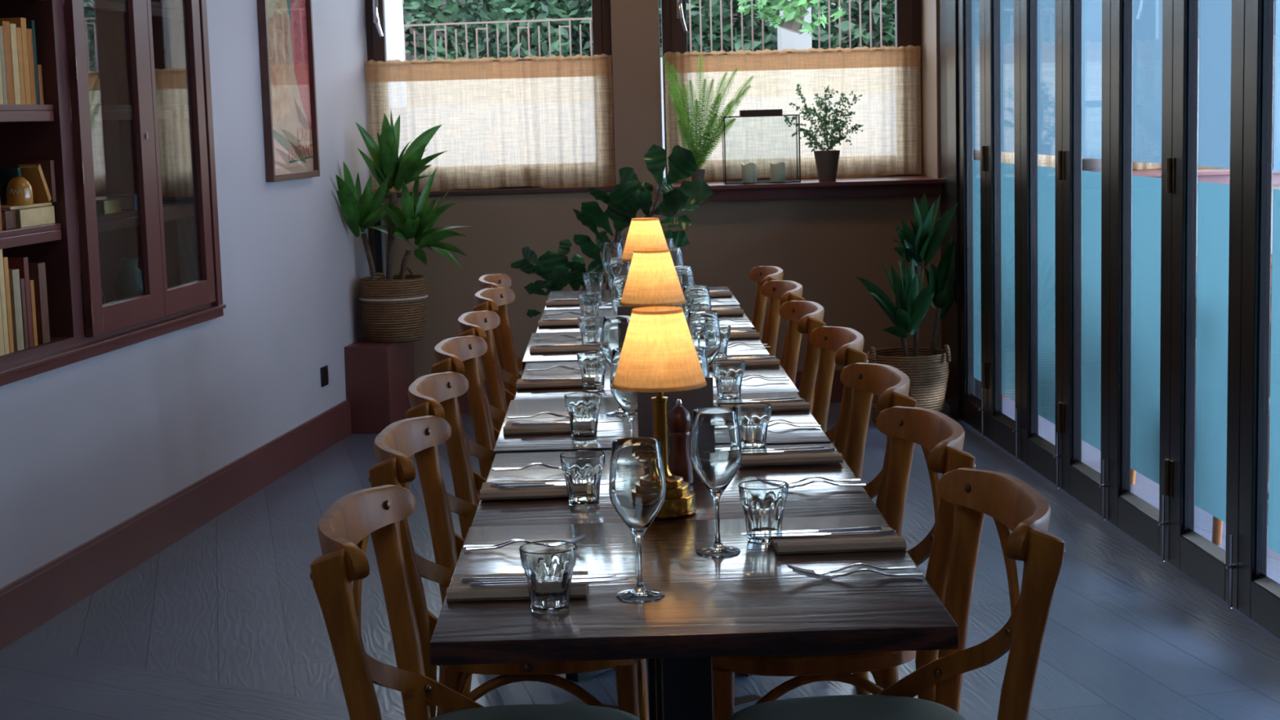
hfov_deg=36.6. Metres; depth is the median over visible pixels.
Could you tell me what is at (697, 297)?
wine glass
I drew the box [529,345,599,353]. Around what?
napkin
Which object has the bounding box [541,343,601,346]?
table knife
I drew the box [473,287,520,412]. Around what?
chair
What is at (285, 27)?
framed poster
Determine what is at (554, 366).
fork
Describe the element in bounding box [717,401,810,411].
napkin
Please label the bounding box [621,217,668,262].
table lamp
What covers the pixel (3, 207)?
book
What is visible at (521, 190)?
trim
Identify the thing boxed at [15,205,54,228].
book
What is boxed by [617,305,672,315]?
holder
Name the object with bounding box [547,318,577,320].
table knife
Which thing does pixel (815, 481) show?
fork
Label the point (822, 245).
wall
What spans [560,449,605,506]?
tumbler
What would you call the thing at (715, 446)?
wine glass
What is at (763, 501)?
tumbler
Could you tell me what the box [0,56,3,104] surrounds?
book
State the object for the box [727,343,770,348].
fork
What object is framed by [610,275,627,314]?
wine glass
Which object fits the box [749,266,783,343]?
chair
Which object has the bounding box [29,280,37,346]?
book
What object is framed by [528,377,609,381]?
table knife
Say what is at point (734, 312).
napkin
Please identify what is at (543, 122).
cafe curtain
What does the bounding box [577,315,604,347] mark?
tumbler
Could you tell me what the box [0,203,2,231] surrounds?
book
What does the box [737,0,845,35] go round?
overhanging branch
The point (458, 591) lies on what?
napkin
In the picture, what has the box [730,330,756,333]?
table knife
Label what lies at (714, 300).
fork
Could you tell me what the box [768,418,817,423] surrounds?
fork
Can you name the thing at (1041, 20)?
door
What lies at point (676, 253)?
wine glass
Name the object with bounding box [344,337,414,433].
plinth
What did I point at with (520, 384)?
napkin
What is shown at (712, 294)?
napkin
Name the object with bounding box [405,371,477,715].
chair
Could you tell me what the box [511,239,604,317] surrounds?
fiddle leaf fig
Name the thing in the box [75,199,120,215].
book
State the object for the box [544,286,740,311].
dining table
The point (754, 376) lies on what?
fork
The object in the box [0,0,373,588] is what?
wall
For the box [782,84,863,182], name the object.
potted plant
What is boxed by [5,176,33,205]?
ornament
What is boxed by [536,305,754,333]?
dining table
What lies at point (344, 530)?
chair
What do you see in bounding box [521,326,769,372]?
dining table
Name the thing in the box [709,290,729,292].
table knife
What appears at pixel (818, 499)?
dining table
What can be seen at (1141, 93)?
door
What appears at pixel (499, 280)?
chair
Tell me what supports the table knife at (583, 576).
on the napkin at (458, 591)
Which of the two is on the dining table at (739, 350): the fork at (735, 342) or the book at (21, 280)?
the fork at (735, 342)
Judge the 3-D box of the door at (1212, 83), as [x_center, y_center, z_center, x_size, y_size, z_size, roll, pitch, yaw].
[1.627,-0.620,5.544,0.078,2.592,0.576,-2,7,-3]
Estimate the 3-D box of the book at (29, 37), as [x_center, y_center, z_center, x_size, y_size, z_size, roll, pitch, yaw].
[-1.896,-0.875,5.789,0.161,0.225,0.034,-1,7,7]
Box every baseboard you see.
[0,400,351,650]
[457,369,844,413]
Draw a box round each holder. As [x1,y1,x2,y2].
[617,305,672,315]
[636,377,713,462]
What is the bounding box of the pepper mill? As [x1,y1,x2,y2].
[667,399,693,484]
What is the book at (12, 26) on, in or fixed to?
on the bookcase
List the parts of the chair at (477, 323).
post, rail, post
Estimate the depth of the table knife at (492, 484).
3.56 m
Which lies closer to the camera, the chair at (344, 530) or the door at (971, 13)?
the chair at (344, 530)
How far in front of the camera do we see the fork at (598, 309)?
6.63 m
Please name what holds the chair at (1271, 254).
on the floor
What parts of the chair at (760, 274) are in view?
post, rail, post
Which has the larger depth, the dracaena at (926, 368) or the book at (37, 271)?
the dracaena at (926, 368)
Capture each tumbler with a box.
[519,540,577,614]
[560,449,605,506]
[564,392,601,438]
[576,351,607,390]
[577,292,601,316]
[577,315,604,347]
[582,272,604,293]
[711,360,745,399]
[715,324,731,357]
[732,402,772,448]
[737,479,788,542]
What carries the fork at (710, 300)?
on the dining table at (606, 293)
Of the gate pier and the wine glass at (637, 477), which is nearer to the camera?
the wine glass at (637, 477)
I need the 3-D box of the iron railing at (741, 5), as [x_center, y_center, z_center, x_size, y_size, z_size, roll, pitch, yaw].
[0.802,-3.038,17.572,0.892,0.608,0.030,-2,7,-1]
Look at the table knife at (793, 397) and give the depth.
4.51 m
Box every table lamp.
[612,306,706,518]
[619,248,686,306]
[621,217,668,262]
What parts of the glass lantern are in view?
wooden lid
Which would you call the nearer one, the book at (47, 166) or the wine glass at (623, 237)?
the book at (47, 166)
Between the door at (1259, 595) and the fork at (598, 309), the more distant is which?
the fork at (598, 309)
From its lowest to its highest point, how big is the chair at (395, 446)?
0.862 m
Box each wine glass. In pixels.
[601,315,631,416]
[602,241,623,305]
[607,257,631,289]
[608,436,666,601]
[609,347,637,437]
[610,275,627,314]
[619,234,627,249]
[665,238,675,247]
[667,247,684,306]
[674,265,694,307]
[681,284,711,370]
[687,310,721,407]
[689,406,742,556]
[694,346,709,377]
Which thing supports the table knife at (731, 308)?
on the napkin at (734, 312)
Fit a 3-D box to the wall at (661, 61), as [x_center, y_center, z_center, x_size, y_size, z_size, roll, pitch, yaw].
[2.321,-1.803,17.754,23.000,2.030,0.400,-2,7,-1]
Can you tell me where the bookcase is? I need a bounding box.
[0,0,226,386]
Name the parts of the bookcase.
shelf, shelf, glazed door, shelf, shelf, shelf, glazed door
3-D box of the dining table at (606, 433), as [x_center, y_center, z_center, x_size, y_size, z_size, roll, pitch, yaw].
[0.050,0.504,4.413,0.700,0.748,0.723,-2,7,-1]
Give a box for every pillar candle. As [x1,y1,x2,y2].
[741,162,756,182]
[769,161,785,182]
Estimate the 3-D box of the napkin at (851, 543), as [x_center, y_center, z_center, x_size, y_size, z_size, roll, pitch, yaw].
[0.310,0.282,3.067,0.200,0.016,0.141,-2,7,-3]
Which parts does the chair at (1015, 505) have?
seat, post, rail, post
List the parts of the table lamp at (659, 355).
lamp shade, stem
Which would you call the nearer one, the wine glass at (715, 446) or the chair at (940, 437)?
the wine glass at (715, 446)
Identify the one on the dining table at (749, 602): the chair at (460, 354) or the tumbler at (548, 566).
the tumbler at (548, 566)
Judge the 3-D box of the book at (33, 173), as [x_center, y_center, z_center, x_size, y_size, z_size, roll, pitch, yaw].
[-1.820,-0.530,5.807,0.071,0.116,0.082,-1,7,7]
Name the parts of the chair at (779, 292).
post, rail, post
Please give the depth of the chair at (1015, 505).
3.00 m
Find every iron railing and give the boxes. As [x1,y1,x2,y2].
[403,17,592,60]
[688,0,764,52]
[817,0,882,48]
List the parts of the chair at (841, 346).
post, rail, post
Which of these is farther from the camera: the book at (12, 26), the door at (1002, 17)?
the door at (1002, 17)
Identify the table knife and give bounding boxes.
[460,574,616,582]
[470,577,628,587]
[489,480,608,486]
[497,481,608,488]
[511,420,601,425]
[518,420,622,426]
[522,377,547,381]
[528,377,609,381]
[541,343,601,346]
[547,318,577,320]
[550,298,609,301]
[555,297,610,301]
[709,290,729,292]
[711,306,735,309]
[711,307,741,310]
[713,396,795,401]
[713,399,804,403]
[714,355,768,359]
[714,356,776,359]
[730,328,750,331]
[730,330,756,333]
[741,446,825,451]
[741,526,882,534]
[742,448,835,453]
[752,529,896,537]
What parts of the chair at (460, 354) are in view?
post, rail, seat frame, post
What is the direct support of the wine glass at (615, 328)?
on the dining table at (606, 433)
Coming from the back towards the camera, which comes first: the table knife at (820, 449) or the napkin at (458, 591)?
the table knife at (820, 449)
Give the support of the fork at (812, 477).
on the dining table at (818, 499)
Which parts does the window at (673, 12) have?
handle, sash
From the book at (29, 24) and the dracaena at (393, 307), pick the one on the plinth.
the dracaena at (393, 307)
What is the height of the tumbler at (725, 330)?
0.090 m
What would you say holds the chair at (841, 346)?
on the floor
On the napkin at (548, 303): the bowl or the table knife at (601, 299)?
the table knife at (601, 299)
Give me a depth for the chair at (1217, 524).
6.25 m
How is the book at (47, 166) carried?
on the book at (3, 207)
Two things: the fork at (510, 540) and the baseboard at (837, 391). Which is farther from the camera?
the baseboard at (837, 391)
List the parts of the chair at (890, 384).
post, rail, post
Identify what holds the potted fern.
on the windowsill at (904, 184)
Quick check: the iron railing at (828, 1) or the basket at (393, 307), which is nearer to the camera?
the basket at (393, 307)
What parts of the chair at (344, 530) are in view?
post, rail, post, seat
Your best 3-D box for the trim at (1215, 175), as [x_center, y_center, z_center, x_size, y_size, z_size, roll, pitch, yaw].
[3.369,-0.922,9.585,3.360,0.075,0.560,-2,7,-1]
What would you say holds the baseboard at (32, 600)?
attached to the wall at (88, 446)
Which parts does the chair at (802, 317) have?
post, rail, post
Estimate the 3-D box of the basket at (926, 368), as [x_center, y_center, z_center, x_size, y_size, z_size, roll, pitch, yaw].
[1.219,0.103,8.824,0.379,0.365,0.379,-2,7,-1]
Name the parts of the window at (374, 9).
handle, sash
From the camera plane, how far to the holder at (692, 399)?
3.76 m
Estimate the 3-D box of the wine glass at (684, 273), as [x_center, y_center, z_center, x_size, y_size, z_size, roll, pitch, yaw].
[0.126,-0.169,5.828,0.081,0.224,0.081,-2,7,-1]
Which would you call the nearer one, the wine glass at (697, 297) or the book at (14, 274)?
the wine glass at (697, 297)
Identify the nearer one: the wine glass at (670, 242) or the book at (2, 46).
the book at (2, 46)
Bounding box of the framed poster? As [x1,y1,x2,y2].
[257,0,319,182]
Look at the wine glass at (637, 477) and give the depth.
2.72 m
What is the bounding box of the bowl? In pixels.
[1081,158,1101,172]
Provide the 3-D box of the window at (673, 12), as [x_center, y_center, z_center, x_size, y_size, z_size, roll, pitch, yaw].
[0.764,-1.615,9.731,1.305,1.430,0.134,-2,7,-1]
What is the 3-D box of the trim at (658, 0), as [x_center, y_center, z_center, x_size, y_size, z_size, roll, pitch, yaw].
[0.092,-1.571,9.287,0.006,1.467,0.024,-2,7,-1]
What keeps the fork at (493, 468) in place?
on the dining table at (818, 499)
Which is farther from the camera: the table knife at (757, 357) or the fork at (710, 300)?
the fork at (710, 300)
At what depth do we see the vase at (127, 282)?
6.77 m
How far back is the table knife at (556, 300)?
7.03 m
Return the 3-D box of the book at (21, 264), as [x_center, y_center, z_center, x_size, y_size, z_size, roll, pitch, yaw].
[-1.874,-0.168,5.690,0.161,0.265,0.030,-1,7,7]
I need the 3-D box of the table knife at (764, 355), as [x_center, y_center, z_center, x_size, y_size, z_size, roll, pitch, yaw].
[0.239,-0.006,5.298,0.227,0.006,0.018,-2,7,-1]
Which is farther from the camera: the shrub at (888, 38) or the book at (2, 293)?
the shrub at (888, 38)
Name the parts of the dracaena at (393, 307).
crown, crown, crown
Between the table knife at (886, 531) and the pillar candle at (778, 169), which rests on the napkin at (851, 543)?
the table knife at (886, 531)
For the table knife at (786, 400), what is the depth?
4.49 m
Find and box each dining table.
[429,514,958,719]
[471,443,881,719]
[493,391,830,719]
[514,355,799,682]
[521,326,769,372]
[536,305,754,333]
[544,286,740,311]
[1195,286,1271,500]
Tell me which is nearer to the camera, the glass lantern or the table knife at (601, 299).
the table knife at (601, 299)
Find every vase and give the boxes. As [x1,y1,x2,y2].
[80,272,106,321]
[111,257,142,301]
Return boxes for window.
[364,0,615,192]
[661,0,922,181]
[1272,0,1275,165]
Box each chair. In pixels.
[309,484,640,719]
[368,415,648,719]
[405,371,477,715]
[431,335,493,506]
[457,310,506,450]
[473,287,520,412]
[478,273,523,404]
[711,406,975,719]
[728,467,1065,719]
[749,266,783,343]
[760,280,804,367]
[778,300,826,413]
[808,326,868,674]
[840,362,916,694]
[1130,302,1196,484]
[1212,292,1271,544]
[1267,253,1271,483]
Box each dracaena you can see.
[335,109,472,342]
[856,192,958,423]
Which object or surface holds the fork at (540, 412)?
on the dining table at (606, 433)
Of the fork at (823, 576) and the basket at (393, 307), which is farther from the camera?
the basket at (393, 307)
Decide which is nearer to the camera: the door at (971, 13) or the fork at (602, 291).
the fork at (602, 291)
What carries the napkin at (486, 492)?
on the dining table at (818, 499)
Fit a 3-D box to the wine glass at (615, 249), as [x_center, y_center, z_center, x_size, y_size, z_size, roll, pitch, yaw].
[-0.095,-0.312,6.996,0.081,0.224,0.081,-2,7,-1]
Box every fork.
[463,538,525,548]
[466,534,586,551]
[492,462,562,470]
[494,462,561,471]
[506,412,568,417]
[509,412,568,418]
[526,365,580,370]
[528,365,579,371]
[535,334,581,339]
[543,309,599,315]
[551,291,602,296]
[710,299,735,302]
[711,300,737,303]
[711,373,786,377]
[714,376,789,381]
[718,316,749,319]
[719,318,751,321]
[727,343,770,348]
[728,342,767,346]
[756,475,860,484]
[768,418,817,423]
[768,422,820,426]
[786,563,915,575]
[788,480,866,488]
[792,568,923,579]
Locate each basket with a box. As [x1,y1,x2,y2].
[359,267,428,342]
[866,343,951,423]
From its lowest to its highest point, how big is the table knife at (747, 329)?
0.006 m
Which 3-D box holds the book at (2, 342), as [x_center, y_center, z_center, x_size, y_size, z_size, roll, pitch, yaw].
[-1.898,-0.146,5.500,0.161,0.270,0.028,-1,7,7]
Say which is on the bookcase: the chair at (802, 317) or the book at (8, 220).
the book at (8, 220)
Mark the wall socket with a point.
(324, 370)
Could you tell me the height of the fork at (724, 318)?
0.014 m
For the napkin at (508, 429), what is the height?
0.016 m
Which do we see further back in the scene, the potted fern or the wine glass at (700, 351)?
the potted fern
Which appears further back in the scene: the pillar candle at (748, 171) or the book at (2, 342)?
the pillar candle at (748, 171)
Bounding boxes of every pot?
[691,168,705,181]
[813,150,839,182]
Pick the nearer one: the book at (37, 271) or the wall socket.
the book at (37, 271)
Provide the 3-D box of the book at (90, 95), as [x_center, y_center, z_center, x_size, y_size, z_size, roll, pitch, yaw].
[-1.867,-0.843,6.287,0.140,0.032,0.100,-1,7,7]
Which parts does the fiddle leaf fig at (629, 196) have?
stem, stem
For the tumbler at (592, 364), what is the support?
on the dining table at (753, 384)
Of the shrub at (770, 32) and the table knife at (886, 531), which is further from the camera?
the shrub at (770, 32)
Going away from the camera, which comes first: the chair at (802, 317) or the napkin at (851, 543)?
the napkin at (851, 543)
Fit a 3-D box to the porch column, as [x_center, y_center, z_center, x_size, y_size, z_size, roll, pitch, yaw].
[-2.045,-2.666,14.902,0.412,4.500,0.300,-2,7,-1]
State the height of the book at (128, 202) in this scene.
0.050 m
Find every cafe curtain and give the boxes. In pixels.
[364,53,615,191]
[662,44,921,182]
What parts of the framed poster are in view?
teal panel, pink panel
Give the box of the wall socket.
[320,364,328,386]
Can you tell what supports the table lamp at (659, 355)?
on the dining table at (818, 499)
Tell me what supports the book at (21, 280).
on the bookcase
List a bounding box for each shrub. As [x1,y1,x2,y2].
[402,0,695,61]
[505,0,837,57]
[724,0,895,50]
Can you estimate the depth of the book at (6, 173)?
5.74 m
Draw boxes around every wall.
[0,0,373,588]
[369,0,1279,380]
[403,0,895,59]
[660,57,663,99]
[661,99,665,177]
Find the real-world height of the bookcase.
1.773 m
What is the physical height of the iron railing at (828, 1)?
0.628 m
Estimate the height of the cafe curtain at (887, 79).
0.658 m
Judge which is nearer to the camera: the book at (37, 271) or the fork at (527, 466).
the fork at (527, 466)
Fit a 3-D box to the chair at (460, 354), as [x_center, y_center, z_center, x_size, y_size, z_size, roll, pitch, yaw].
[-0.266,0.379,5.034,0.489,0.862,0.485,-1,7,3]
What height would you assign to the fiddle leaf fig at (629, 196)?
1.301 m
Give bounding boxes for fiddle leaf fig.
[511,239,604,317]
[573,144,713,289]
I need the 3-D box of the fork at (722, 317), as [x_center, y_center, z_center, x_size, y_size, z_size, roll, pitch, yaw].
[0.261,-0.134,6.314,0.190,0.014,0.022,-2,7,-4]
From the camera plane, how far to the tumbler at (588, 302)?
6.46 m
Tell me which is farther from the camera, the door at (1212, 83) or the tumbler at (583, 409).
the door at (1212, 83)
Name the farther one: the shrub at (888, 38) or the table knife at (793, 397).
the shrub at (888, 38)
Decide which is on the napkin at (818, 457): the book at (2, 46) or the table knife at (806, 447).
the table knife at (806, 447)
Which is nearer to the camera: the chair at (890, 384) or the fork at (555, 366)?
the chair at (890, 384)
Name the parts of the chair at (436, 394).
post, rail, post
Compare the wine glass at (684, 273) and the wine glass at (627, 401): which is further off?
the wine glass at (684, 273)
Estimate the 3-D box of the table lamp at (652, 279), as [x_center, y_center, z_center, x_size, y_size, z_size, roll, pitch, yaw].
[0.033,-0.095,4.757,0.163,0.353,0.163,-4,8,-18]
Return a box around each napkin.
[446,571,587,601]
[479,480,568,500]
[502,420,571,435]
[515,377,582,389]
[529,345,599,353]
[537,320,578,326]
[546,300,600,306]
[708,358,780,368]
[709,292,732,297]
[714,309,743,315]
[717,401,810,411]
[728,332,759,338]
[739,447,843,466]
[771,527,906,554]
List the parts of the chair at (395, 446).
post, rail, post, seat frame, leg, leg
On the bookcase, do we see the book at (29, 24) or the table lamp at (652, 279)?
the book at (29, 24)
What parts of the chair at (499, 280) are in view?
rail, post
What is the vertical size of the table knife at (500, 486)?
0.006 m
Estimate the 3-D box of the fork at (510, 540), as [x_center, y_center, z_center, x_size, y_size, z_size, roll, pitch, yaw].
[-0.187,0.292,3.095,0.190,0.014,0.022,-1,7,1]
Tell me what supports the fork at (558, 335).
on the dining table at (739, 350)
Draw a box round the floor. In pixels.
[0,397,1279,719]
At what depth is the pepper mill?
3.58 m
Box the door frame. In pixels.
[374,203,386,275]
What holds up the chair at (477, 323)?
on the floor
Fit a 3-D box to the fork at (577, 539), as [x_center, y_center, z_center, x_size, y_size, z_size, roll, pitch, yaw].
[-0.181,0.291,3.075,0.190,0.014,0.022,-3,7,-8]
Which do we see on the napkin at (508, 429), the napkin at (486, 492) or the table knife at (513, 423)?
the table knife at (513, 423)
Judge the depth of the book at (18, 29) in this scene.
5.71 m
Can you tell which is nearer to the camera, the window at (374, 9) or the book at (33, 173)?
the book at (33, 173)
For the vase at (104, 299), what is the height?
0.160 m
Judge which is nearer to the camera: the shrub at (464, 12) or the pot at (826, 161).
the pot at (826, 161)
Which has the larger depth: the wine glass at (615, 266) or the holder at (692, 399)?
the wine glass at (615, 266)
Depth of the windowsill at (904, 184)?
9.33 m
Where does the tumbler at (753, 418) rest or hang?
on the dining table at (818, 499)
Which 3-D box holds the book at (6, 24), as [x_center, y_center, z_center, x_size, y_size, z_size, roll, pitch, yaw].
[-1.915,-0.863,5.636,0.161,0.240,0.045,-1,7,7]
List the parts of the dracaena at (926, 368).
crown, crown, crown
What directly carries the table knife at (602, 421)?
on the napkin at (508, 429)
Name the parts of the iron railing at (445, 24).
rail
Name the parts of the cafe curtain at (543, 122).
rod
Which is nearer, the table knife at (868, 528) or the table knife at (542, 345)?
the table knife at (868, 528)
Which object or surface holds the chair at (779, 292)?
on the floor
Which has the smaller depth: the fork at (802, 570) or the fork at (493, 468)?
the fork at (802, 570)
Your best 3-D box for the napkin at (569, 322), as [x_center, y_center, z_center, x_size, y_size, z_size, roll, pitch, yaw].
[-0.236,-0.128,6.404,0.200,0.016,0.141,-2,7,-1]
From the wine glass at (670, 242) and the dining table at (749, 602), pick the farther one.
the wine glass at (670, 242)
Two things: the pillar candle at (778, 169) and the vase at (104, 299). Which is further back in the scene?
the pillar candle at (778, 169)
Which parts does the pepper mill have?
knob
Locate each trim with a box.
[372,186,615,197]
[657,0,663,177]
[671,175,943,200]
[938,0,981,420]
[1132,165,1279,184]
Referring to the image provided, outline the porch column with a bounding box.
[384,0,404,61]
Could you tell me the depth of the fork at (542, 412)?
4.39 m
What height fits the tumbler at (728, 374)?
0.090 m
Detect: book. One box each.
[0,17,31,104]
[0,21,14,104]
[0,26,7,104]
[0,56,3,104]
[0,166,22,204]
[0,201,52,210]
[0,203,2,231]
[0,209,16,230]
[0,248,9,354]
[0,293,4,355]
[3,257,13,353]
[7,257,33,347]
[8,269,24,351]
[9,23,21,104]
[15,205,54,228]
[16,27,26,104]
[17,164,51,202]
[19,278,28,348]
[26,20,39,104]
[26,28,36,104]
[27,160,56,201]
[28,262,50,343]
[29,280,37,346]
[37,64,44,104]
[69,94,92,105]
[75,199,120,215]
[95,193,137,210]
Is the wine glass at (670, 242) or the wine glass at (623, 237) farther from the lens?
the wine glass at (623, 237)
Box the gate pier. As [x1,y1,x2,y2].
[777,0,812,50]
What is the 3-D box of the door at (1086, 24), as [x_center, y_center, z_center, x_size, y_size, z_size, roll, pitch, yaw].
[1.554,-0.769,6.730,0.078,2.592,0.573,-2,7,-3]
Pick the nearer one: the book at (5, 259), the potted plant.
the book at (5, 259)
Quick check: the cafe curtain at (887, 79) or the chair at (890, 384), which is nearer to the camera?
the chair at (890, 384)
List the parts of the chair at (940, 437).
leg, seat, seat frame, post, rail, post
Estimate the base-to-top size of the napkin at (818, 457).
0.016 m
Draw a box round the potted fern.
[662,53,753,181]
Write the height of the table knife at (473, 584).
0.006 m
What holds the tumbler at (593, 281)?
on the dining table at (606, 293)
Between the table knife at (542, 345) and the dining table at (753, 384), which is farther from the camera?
the table knife at (542, 345)
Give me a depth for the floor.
5.42 m
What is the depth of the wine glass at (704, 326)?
4.46 m
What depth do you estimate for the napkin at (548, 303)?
7.02 m
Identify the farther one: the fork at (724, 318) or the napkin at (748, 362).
the fork at (724, 318)
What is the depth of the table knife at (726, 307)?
6.63 m
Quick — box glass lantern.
[722,109,800,184]
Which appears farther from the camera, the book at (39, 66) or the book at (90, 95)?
the book at (90, 95)
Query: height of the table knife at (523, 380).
0.006 m
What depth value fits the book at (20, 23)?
5.73 m
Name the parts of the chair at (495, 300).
post, rail, post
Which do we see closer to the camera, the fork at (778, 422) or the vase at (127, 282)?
the fork at (778, 422)
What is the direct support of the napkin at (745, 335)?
on the dining table at (739, 350)
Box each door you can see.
[957,0,988,436]
[985,0,1021,460]
[1020,0,1064,488]
[1062,0,1111,521]
[1109,0,1175,562]
[1169,0,1244,609]
[1237,0,1279,639]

